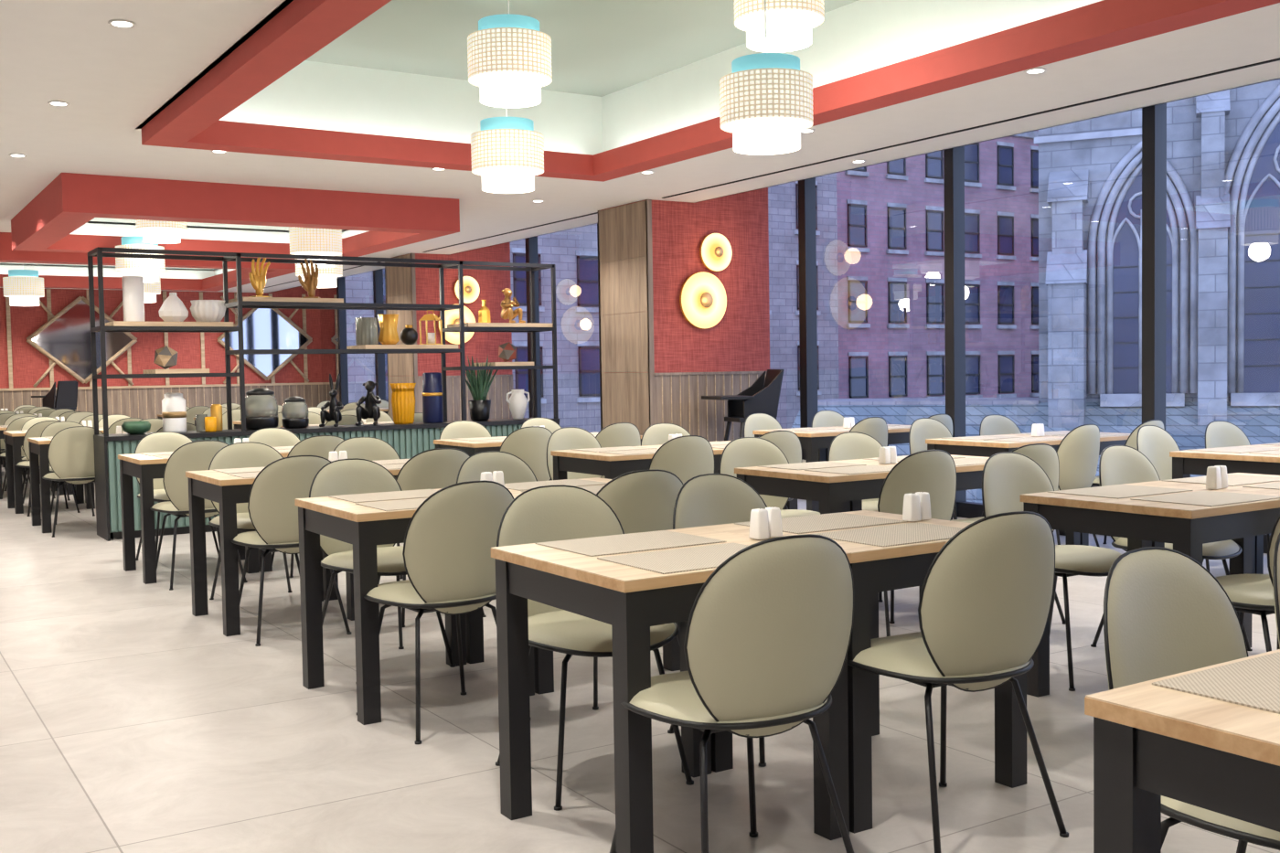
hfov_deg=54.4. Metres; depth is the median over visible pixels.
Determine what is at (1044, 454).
dining chair
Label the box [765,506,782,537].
pepper shaker
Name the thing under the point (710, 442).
placemat
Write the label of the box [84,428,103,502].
dining table
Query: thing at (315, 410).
dining chair
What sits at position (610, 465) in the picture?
dining table
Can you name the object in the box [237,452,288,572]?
dining table
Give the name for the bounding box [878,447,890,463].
salt shaker
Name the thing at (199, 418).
jar
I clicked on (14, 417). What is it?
dining chair
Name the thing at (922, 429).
dining chair
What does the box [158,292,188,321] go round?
bottle vase
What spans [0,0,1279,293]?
ceiling
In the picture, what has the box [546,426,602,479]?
dining chair
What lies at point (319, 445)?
dining chair
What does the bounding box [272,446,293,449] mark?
placemat
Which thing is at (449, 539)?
dining chair
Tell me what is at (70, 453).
dining chair
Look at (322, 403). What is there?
dining chair
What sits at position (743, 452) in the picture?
dining chair
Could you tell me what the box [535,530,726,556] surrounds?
placemat
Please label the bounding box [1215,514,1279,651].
dining chair
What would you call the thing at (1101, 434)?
placemat
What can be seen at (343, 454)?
pepper shaker
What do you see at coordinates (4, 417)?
dining chair
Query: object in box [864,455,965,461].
placemat
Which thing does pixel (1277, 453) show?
placemat
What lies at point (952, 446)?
dining table
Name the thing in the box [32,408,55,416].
dining chair
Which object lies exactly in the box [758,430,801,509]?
dining chair
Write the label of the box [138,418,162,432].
dining chair
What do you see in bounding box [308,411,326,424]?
dining chair
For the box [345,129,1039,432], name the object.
brick apartment building
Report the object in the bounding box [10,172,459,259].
ceiling beam
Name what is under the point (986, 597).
dining chair
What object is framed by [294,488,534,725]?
dining table
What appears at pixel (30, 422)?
dining chair
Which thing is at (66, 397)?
high chair
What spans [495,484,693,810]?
dining chair
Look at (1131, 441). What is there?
dining chair
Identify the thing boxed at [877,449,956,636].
dining chair
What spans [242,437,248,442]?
pepper shaker
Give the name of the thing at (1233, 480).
placemat
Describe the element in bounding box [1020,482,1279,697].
dining table
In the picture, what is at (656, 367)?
column
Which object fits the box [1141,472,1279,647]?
dining table
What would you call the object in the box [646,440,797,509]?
dining table
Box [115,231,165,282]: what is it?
pendant lamp
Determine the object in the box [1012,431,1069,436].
placemat
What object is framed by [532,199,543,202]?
recessed light
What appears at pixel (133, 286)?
vase
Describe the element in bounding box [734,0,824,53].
pendant lamp
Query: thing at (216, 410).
jar
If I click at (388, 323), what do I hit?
glass vase
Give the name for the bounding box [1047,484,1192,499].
placemat
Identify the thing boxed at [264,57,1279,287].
diffuser
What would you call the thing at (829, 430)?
placemat
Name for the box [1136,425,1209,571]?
dining chair
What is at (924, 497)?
pepper shaker
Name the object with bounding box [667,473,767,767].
dining chair
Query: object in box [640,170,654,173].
recessed light
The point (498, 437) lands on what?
placemat
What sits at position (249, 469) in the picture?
placemat
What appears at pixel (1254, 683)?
placemat
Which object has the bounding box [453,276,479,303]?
wall sconce
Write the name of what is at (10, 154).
recessed light
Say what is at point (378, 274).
window
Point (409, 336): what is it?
ornament
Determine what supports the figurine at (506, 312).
on the shelf unit
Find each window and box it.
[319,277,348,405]
[373,268,385,400]
[525,235,541,417]
[597,223,601,430]
[798,177,817,459]
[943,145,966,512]
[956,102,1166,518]
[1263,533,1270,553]
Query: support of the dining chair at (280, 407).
on the floor
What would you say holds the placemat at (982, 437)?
on the dining table at (952, 446)
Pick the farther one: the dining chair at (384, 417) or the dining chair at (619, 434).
the dining chair at (384, 417)
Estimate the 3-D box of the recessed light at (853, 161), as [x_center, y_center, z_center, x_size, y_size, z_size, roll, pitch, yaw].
[1.639,-1.988,9.327,0.112,0.008,0.112,-3,3,-33]
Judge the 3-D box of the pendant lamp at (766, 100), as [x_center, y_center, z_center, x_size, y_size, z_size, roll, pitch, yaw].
[0.608,-1.857,6.022,0.450,1.019,0.450,-3,3,-33]
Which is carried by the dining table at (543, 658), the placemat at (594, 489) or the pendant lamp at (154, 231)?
the placemat at (594, 489)
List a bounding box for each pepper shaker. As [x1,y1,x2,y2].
[87,420,92,426]
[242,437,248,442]
[338,450,347,459]
[492,470,504,486]
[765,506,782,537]
[849,416,854,427]
[886,446,896,463]
[915,491,931,520]
[1036,423,1044,436]
[1214,465,1227,488]
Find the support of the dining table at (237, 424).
on the floor
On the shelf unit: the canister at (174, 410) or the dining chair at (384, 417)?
the canister at (174, 410)
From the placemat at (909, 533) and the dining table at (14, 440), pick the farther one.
the dining table at (14, 440)
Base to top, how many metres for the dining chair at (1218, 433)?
0.872 m
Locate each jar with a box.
[195,414,207,431]
[204,416,216,431]
[210,404,223,431]
[245,387,278,429]
[281,395,309,428]
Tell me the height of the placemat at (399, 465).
0.003 m
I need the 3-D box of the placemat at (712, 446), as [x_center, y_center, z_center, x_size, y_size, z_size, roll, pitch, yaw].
[0.626,0.123,7.822,0.440,0.003,0.310,-3,3,-33]
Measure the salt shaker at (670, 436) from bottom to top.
0.085 m
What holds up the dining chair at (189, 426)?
on the floor
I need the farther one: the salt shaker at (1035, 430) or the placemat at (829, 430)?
the placemat at (829, 430)
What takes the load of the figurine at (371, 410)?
on the shelf unit
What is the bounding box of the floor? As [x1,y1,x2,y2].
[0,464,1279,852]
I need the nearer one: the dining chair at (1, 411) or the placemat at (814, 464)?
the placemat at (814, 464)
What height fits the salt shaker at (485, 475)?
0.085 m
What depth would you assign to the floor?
4.12 m
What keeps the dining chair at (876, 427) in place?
on the floor
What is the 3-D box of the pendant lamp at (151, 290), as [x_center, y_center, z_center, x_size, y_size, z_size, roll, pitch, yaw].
[-6.496,-2.163,16.215,0.450,1.079,0.450,-3,3,-33]
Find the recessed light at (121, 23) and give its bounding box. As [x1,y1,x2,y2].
[107,19,136,27]
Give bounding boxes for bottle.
[478,299,490,322]
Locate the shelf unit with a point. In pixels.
(410, 440)
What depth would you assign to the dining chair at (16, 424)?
12.85 m
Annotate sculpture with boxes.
[249,257,270,297]
[298,258,319,298]
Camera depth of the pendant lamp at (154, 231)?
11.54 m
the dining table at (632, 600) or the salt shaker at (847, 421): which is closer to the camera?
the dining table at (632, 600)
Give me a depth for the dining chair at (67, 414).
14.74 m
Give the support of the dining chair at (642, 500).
on the floor
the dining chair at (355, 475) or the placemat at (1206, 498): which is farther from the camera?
the dining chair at (355, 475)
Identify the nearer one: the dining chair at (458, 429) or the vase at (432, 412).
the dining chair at (458, 429)
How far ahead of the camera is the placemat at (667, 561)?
3.18 m
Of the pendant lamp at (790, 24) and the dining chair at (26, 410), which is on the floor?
the dining chair at (26, 410)
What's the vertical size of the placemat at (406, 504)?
0.003 m
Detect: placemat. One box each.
[140,451,173,456]
[152,454,170,458]
[213,466,265,473]
[226,471,259,478]
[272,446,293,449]
[277,448,291,452]
[328,489,437,502]
[355,498,426,511]
[365,421,393,423]
[373,458,409,465]
[381,463,405,469]
[451,436,507,440]
[469,438,504,442]
[504,479,607,490]
[520,484,604,494]
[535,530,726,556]
[572,446,657,452]
[597,543,748,574]
[598,448,658,455]
[709,441,729,445]
[711,444,726,448]
[733,512,906,533]
[758,461,866,469]
[770,427,829,431]
[794,428,850,432]
[804,465,894,474]
[811,522,962,547]
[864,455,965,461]
[887,425,911,428]
[941,435,1021,440]
[953,458,987,466]
[983,437,1062,442]
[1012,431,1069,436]
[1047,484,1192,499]
[1051,433,1130,437]
[1130,490,1279,506]
[1152,651,1279,714]
[1161,474,1279,486]
[1187,446,1279,453]
[1242,481,1279,490]
[1248,450,1279,455]
[1263,442,1279,445]
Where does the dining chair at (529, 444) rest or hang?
on the floor
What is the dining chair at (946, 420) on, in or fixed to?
on the floor
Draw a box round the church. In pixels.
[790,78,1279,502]
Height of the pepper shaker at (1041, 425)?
0.085 m
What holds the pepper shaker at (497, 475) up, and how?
on the dining table at (543, 658)
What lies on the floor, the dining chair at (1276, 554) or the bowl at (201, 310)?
the dining chair at (1276, 554)
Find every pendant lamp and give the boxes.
[2,263,44,306]
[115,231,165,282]
[135,219,187,244]
[143,276,160,302]
[288,226,341,267]
[295,254,342,287]
[467,0,552,107]
[470,107,543,193]
[719,0,812,155]
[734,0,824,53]
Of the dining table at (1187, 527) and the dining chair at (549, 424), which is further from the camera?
the dining chair at (549, 424)
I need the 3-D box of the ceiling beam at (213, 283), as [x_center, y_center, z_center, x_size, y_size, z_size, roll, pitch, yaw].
[-7.526,-1.934,14.724,5.930,0.289,4.090,-3,3,-33]
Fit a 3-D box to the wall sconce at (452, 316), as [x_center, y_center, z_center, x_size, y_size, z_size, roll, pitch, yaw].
[-2.365,-1.328,16.144,0.530,0.530,0.082,-3,3,-33]
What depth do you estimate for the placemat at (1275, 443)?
7.17 m
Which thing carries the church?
on the ground
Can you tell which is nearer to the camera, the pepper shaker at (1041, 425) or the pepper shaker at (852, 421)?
the pepper shaker at (1041, 425)
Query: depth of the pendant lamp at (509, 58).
6.57 m
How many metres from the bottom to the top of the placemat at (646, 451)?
0.003 m
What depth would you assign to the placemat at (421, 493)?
4.95 m
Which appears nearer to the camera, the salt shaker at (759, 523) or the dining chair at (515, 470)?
the salt shaker at (759, 523)
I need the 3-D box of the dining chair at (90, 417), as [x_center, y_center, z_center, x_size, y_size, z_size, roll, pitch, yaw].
[-5.879,0.297,13.489,0.528,0.872,0.555,-2,3,-29]
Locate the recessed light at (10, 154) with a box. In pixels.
[8,153,26,157]
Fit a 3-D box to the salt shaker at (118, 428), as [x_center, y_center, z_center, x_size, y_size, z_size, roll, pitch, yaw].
[-4.476,0.036,10.687,0.044,0.085,0.044,-3,3,-38]
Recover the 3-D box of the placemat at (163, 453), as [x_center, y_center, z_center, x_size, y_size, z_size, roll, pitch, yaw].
[-2.987,0.171,8.086,0.440,0.003,0.310,-3,3,-33]
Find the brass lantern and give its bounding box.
[419,309,443,344]
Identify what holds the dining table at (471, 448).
on the floor
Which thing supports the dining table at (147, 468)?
on the floor
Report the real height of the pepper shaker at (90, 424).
0.085 m
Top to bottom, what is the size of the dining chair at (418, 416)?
0.872 m
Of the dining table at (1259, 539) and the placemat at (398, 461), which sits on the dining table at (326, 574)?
the placemat at (398, 461)
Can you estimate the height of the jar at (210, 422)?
0.120 m
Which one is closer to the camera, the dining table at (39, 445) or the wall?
the dining table at (39, 445)
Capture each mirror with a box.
[26,295,137,387]
[217,296,312,383]
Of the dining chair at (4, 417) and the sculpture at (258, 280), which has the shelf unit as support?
the sculpture at (258, 280)
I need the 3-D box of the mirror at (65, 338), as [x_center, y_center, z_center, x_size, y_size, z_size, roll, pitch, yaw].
[-9.467,-1.473,21.152,1.745,1.592,0.075,-3,3,-33]
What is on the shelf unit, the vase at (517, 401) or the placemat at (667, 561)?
the vase at (517, 401)
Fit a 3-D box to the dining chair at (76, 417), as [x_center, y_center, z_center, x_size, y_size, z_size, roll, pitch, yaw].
[-6.347,0.267,14.341,0.528,0.872,0.555,-3,3,-36]
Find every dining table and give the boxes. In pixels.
[0,426,66,499]
[3,430,95,513]
[27,437,52,533]
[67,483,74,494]
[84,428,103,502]
[117,453,258,584]
[185,469,354,636]
[232,420,241,428]
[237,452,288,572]
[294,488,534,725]
[322,469,400,614]
[379,408,388,413]
[433,438,550,480]
[465,477,680,694]
[490,526,851,852]
[550,445,659,479]
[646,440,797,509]
[696,510,1027,833]
[734,460,922,596]
[752,426,851,512]
[825,424,910,461]
[842,454,989,511]
[925,435,1080,544]
[1000,430,1130,545]
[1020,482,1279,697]
[1084,649,1279,852]
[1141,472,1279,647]
[1169,445,1279,574]
[1246,444,1279,574]
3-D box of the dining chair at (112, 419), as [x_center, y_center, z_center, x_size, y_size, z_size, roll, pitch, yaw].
[-5.360,0.315,12.884,0.528,0.872,0.555,-3,3,-32]
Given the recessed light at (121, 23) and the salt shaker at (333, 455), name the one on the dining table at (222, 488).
the salt shaker at (333, 455)
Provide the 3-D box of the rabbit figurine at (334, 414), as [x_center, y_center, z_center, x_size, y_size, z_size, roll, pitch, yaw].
[-2.645,-0.228,10.688,0.190,0.454,0.253,-1,3,7]
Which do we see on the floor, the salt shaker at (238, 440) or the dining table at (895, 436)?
the dining table at (895, 436)
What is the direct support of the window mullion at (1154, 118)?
on the floor
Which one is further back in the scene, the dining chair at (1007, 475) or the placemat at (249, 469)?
the placemat at (249, 469)
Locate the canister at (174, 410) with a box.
[161,392,186,432]
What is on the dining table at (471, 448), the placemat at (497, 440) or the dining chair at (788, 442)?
the placemat at (497, 440)
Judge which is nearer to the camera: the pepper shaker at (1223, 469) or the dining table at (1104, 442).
the pepper shaker at (1223, 469)
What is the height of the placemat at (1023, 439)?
0.003 m
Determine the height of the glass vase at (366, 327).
0.240 m
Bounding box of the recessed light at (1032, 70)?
[1024,67,1046,74]
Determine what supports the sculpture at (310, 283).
on the shelf unit
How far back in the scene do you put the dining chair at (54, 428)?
11.10 m
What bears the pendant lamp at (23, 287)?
hanging from the ceiling
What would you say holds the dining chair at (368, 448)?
on the floor
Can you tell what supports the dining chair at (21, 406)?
on the floor
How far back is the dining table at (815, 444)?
9.29 m
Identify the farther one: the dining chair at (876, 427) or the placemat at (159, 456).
the dining chair at (876, 427)
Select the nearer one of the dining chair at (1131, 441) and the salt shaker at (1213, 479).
the salt shaker at (1213, 479)
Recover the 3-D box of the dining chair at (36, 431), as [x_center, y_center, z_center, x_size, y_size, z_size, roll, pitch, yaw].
[-5.551,0.373,11.646,0.528,0.872,0.555,-3,3,-37]
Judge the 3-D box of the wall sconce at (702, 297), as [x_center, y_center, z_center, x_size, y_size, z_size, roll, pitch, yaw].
[0.601,-1.172,11.551,0.530,0.530,0.082,-3,3,-33]
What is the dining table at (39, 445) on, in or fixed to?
on the floor
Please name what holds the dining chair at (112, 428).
on the floor
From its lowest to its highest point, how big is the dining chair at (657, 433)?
0.872 m
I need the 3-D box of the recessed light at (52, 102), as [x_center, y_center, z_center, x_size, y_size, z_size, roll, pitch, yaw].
[-3.239,-1.800,6.934,0.112,0.008,0.112,-3,3,-33]
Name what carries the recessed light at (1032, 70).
in the ceiling
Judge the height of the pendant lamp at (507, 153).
0.939 m
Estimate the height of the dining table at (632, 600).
0.750 m
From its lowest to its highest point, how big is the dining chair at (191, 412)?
0.872 m
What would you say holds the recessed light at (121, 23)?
in the ceiling
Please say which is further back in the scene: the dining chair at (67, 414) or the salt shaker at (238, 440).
the dining chair at (67, 414)
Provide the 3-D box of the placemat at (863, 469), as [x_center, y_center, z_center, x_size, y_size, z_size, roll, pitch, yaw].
[1.045,0.203,5.868,0.440,0.003,0.310,-3,3,-33]
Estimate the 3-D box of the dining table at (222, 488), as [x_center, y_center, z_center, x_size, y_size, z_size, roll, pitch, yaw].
[-1.877,0.605,6.394,0.700,0.750,0.700,-3,3,-33]
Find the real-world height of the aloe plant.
0.609 m
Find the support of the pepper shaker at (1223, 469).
on the dining table at (1242, 563)
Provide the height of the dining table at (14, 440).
0.750 m
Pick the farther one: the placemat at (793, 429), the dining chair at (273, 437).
the placemat at (793, 429)
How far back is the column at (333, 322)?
22.79 m
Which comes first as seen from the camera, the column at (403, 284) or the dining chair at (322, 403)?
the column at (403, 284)
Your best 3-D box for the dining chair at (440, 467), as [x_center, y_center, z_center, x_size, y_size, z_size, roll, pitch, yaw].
[-1.101,0.534,6.380,0.528,0.872,0.555,-2,3,-31]
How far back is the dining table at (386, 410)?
17.79 m
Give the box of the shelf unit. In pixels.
[87,246,559,541]
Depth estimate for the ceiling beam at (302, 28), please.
6.43 m
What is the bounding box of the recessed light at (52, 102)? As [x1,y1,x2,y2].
[47,100,69,106]
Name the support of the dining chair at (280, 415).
on the floor
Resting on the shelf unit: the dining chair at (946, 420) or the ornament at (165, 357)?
the ornament at (165, 357)
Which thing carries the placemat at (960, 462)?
on the dining table at (968, 477)
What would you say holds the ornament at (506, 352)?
on the shelf unit
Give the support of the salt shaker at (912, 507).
on the dining table at (876, 570)
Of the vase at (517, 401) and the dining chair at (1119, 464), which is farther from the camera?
the vase at (517, 401)
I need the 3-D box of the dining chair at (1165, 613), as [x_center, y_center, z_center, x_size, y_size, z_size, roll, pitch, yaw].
[1.141,0.681,2.251,0.528,0.872,0.555,-3,3,-35]
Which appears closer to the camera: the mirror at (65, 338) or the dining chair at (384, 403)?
the dining chair at (384, 403)
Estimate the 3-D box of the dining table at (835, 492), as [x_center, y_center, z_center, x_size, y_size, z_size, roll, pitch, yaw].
[0.952,0.575,6.029,0.700,0.750,0.700,-3,3,-33]
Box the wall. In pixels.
[0,286,321,388]
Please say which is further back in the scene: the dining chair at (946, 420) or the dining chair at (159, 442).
the dining chair at (946, 420)
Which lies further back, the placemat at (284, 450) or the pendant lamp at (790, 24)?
the placemat at (284, 450)
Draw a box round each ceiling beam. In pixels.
[0,232,295,291]
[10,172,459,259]
[141,0,1279,181]
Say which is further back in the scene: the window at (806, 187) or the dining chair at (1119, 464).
the window at (806, 187)
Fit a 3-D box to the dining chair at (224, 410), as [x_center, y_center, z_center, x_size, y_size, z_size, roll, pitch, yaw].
[-5.275,0.189,15.697,0.528,0.872,0.555,-2,3,-28]
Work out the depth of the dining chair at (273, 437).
8.95 m
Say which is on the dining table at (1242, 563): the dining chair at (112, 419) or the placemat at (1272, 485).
the placemat at (1272, 485)
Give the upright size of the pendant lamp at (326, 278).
1.209 m
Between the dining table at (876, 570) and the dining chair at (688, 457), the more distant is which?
the dining chair at (688, 457)
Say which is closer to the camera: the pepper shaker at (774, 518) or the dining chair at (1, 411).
the pepper shaker at (774, 518)
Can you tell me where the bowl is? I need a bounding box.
[121,420,150,434]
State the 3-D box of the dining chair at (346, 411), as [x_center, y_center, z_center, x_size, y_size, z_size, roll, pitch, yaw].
[-3.281,0.241,13.777,0.528,0.872,0.555,-3,3,-37]
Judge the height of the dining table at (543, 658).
0.750 m
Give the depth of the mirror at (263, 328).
22.85 m
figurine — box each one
[319,373,343,426]
[355,380,381,426]
[500,288,525,322]
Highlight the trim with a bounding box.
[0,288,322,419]
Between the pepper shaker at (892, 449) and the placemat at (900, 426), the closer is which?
the pepper shaker at (892, 449)
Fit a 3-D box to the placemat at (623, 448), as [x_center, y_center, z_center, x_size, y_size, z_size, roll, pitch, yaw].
[-0.164,0.140,7.729,0.440,0.003,0.310,-3,3,-33]
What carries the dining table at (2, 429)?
on the floor
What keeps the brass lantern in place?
on the shelf unit
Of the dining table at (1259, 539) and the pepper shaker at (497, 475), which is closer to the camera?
the pepper shaker at (497, 475)
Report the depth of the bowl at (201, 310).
10.02 m
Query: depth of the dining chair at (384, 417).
13.33 m
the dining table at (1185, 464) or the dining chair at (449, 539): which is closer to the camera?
the dining chair at (449, 539)
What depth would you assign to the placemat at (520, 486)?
5.36 m
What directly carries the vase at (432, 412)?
on the shelf unit
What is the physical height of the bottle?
0.220 m
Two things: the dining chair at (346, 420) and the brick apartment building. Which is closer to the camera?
the dining chair at (346, 420)
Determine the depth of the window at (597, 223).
14.77 m
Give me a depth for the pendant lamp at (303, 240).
10.86 m
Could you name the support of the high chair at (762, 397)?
on the floor
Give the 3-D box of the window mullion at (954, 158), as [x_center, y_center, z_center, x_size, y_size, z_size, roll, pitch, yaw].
[2.106,-0.848,10.900,0.130,3.120,1.830,-3,3,-33]
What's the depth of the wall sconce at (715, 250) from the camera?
11.60 m
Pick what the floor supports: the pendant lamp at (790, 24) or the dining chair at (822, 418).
the dining chair at (822, 418)
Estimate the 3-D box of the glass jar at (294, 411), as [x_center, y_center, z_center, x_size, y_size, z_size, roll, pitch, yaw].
[-2.915,-0.122,10.522,0.221,0.268,0.221,-3,3,-33]
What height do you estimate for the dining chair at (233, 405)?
0.872 m
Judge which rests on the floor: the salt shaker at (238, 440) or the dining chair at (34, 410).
the dining chair at (34, 410)
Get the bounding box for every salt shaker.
[116,426,121,433]
[234,437,241,443]
[328,451,338,461]
[480,471,492,480]
[668,434,675,440]
[749,508,769,539]
[842,417,850,427]
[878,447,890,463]
[902,493,920,522]
[1031,424,1040,436]
[1205,466,1221,489]
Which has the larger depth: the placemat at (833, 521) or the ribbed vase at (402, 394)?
the ribbed vase at (402, 394)
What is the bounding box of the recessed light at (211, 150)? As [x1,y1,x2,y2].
[211,149,227,152]
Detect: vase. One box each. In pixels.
[121,276,144,321]
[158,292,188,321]
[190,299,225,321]
[355,317,378,345]
[377,314,399,344]
[389,383,415,424]
[422,372,443,423]
[505,389,529,419]
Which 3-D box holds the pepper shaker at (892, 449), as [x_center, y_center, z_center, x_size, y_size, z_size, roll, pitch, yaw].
[1.257,0.140,6.223,0.044,0.085,0.044,-2,3,-27]
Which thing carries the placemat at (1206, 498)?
on the dining table at (1187, 527)
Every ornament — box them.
[153,345,177,369]
[399,324,417,344]
[498,341,516,362]
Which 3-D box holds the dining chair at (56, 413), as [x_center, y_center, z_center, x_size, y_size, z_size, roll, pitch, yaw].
[-7.268,0.214,15.854,0.528,0.872,0.555,-3,3,-37]
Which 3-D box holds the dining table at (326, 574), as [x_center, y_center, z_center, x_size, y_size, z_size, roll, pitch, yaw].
[-1.289,0.579,6.773,0.700,0.750,0.700,-3,3,-33]
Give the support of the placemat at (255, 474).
on the dining table at (222, 488)
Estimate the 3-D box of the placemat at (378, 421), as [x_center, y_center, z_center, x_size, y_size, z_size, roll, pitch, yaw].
[-2.585,-0.044,12.768,0.440,0.003,0.310,-3,3,-33]
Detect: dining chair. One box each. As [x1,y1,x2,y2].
[0,410,26,480]
[0,413,30,483]
[0,416,55,498]
[1,413,52,491]
[13,405,35,412]
[14,406,36,413]
[15,420,80,516]
[21,416,79,507]
[27,406,51,414]
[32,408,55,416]
[40,421,95,524]
[42,426,103,537]
[48,408,74,417]
[58,411,77,420]
[64,411,93,488]
[74,414,103,490]
[98,414,131,427]
[108,417,142,434]
[134,431,221,562]
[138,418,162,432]
[149,439,247,590]
[156,422,195,432]
[186,405,209,424]
[202,406,226,416]
[208,441,299,599]
[221,403,240,409]
[222,408,240,429]
[231,455,351,646]
[247,427,300,447]
[271,435,344,577]
[277,405,282,412]
[277,412,282,427]
[308,406,328,415]
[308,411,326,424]
[309,458,455,683]
[316,400,330,409]
[324,415,363,426]
[333,437,403,579]
[340,402,364,412]
[341,409,356,415]
[356,480,514,744]
[365,410,393,422]
[376,399,388,407]
[378,448,486,627]
[413,412,423,422]
[439,420,491,439]
[456,450,537,483]
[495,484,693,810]
[499,426,552,480]
[520,417,561,433]
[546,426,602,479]
[592,469,682,710]
[595,422,640,478]
[609,533,853,852]
[640,423,690,446]
[648,435,714,484]
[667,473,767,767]
[719,437,820,518]
[743,413,805,462]
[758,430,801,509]
[811,410,844,427]
[827,431,883,602]
[847,511,1068,852]
[849,416,887,447]
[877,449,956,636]
[908,417,957,520]
[928,414,954,519]
[950,443,1065,624]
[979,414,1021,516]
[981,451,1121,691]
[1056,424,1099,546]
[1090,419,1164,543]
[1090,444,1252,650]
[1103,546,1279,852]
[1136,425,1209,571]
[1202,420,1269,562]
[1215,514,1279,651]
[1272,533,1279,647]
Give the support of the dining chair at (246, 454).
on the floor
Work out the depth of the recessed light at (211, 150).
8.47 m
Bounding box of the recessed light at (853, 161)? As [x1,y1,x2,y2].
[851,160,865,162]
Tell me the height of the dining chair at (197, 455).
0.872 m
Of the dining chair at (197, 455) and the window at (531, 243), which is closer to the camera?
the dining chair at (197, 455)
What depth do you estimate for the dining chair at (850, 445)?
7.00 m
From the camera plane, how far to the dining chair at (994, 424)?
9.16 m
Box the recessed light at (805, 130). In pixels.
[800,128,815,132]
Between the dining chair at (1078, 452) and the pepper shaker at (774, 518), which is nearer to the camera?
the pepper shaker at (774, 518)
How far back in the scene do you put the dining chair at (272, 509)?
5.76 m
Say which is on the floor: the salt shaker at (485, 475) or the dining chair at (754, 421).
the dining chair at (754, 421)
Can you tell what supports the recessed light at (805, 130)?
in the ceiling
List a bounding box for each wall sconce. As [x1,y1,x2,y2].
[437,303,475,344]
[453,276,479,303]
[679,271,726,329]
[699,233,732,271]
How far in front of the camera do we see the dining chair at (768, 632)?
2.74 m
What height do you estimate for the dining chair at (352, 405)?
0.872 m
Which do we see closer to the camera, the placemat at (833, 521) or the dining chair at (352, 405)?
the placemat at (833, 521)
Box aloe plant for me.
[465,354,498,421]
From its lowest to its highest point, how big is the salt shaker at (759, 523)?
0.085 m
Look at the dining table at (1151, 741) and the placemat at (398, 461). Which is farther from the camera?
the placemat at (398, 461)
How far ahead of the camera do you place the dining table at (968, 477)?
6.05 m
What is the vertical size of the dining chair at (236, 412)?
0.872 m
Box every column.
[384,242,513,420]
[597,187,769,441]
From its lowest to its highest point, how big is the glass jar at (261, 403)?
0.346 m
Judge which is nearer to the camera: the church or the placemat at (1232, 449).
the placemat at (1232, 449)
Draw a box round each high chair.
[31,380,78,410]
[701,369,784,473]
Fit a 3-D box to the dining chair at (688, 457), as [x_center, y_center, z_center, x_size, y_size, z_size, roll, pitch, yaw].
[0.144,0.477,7.197,0.528,0.872,0.555,-3,3,-32]

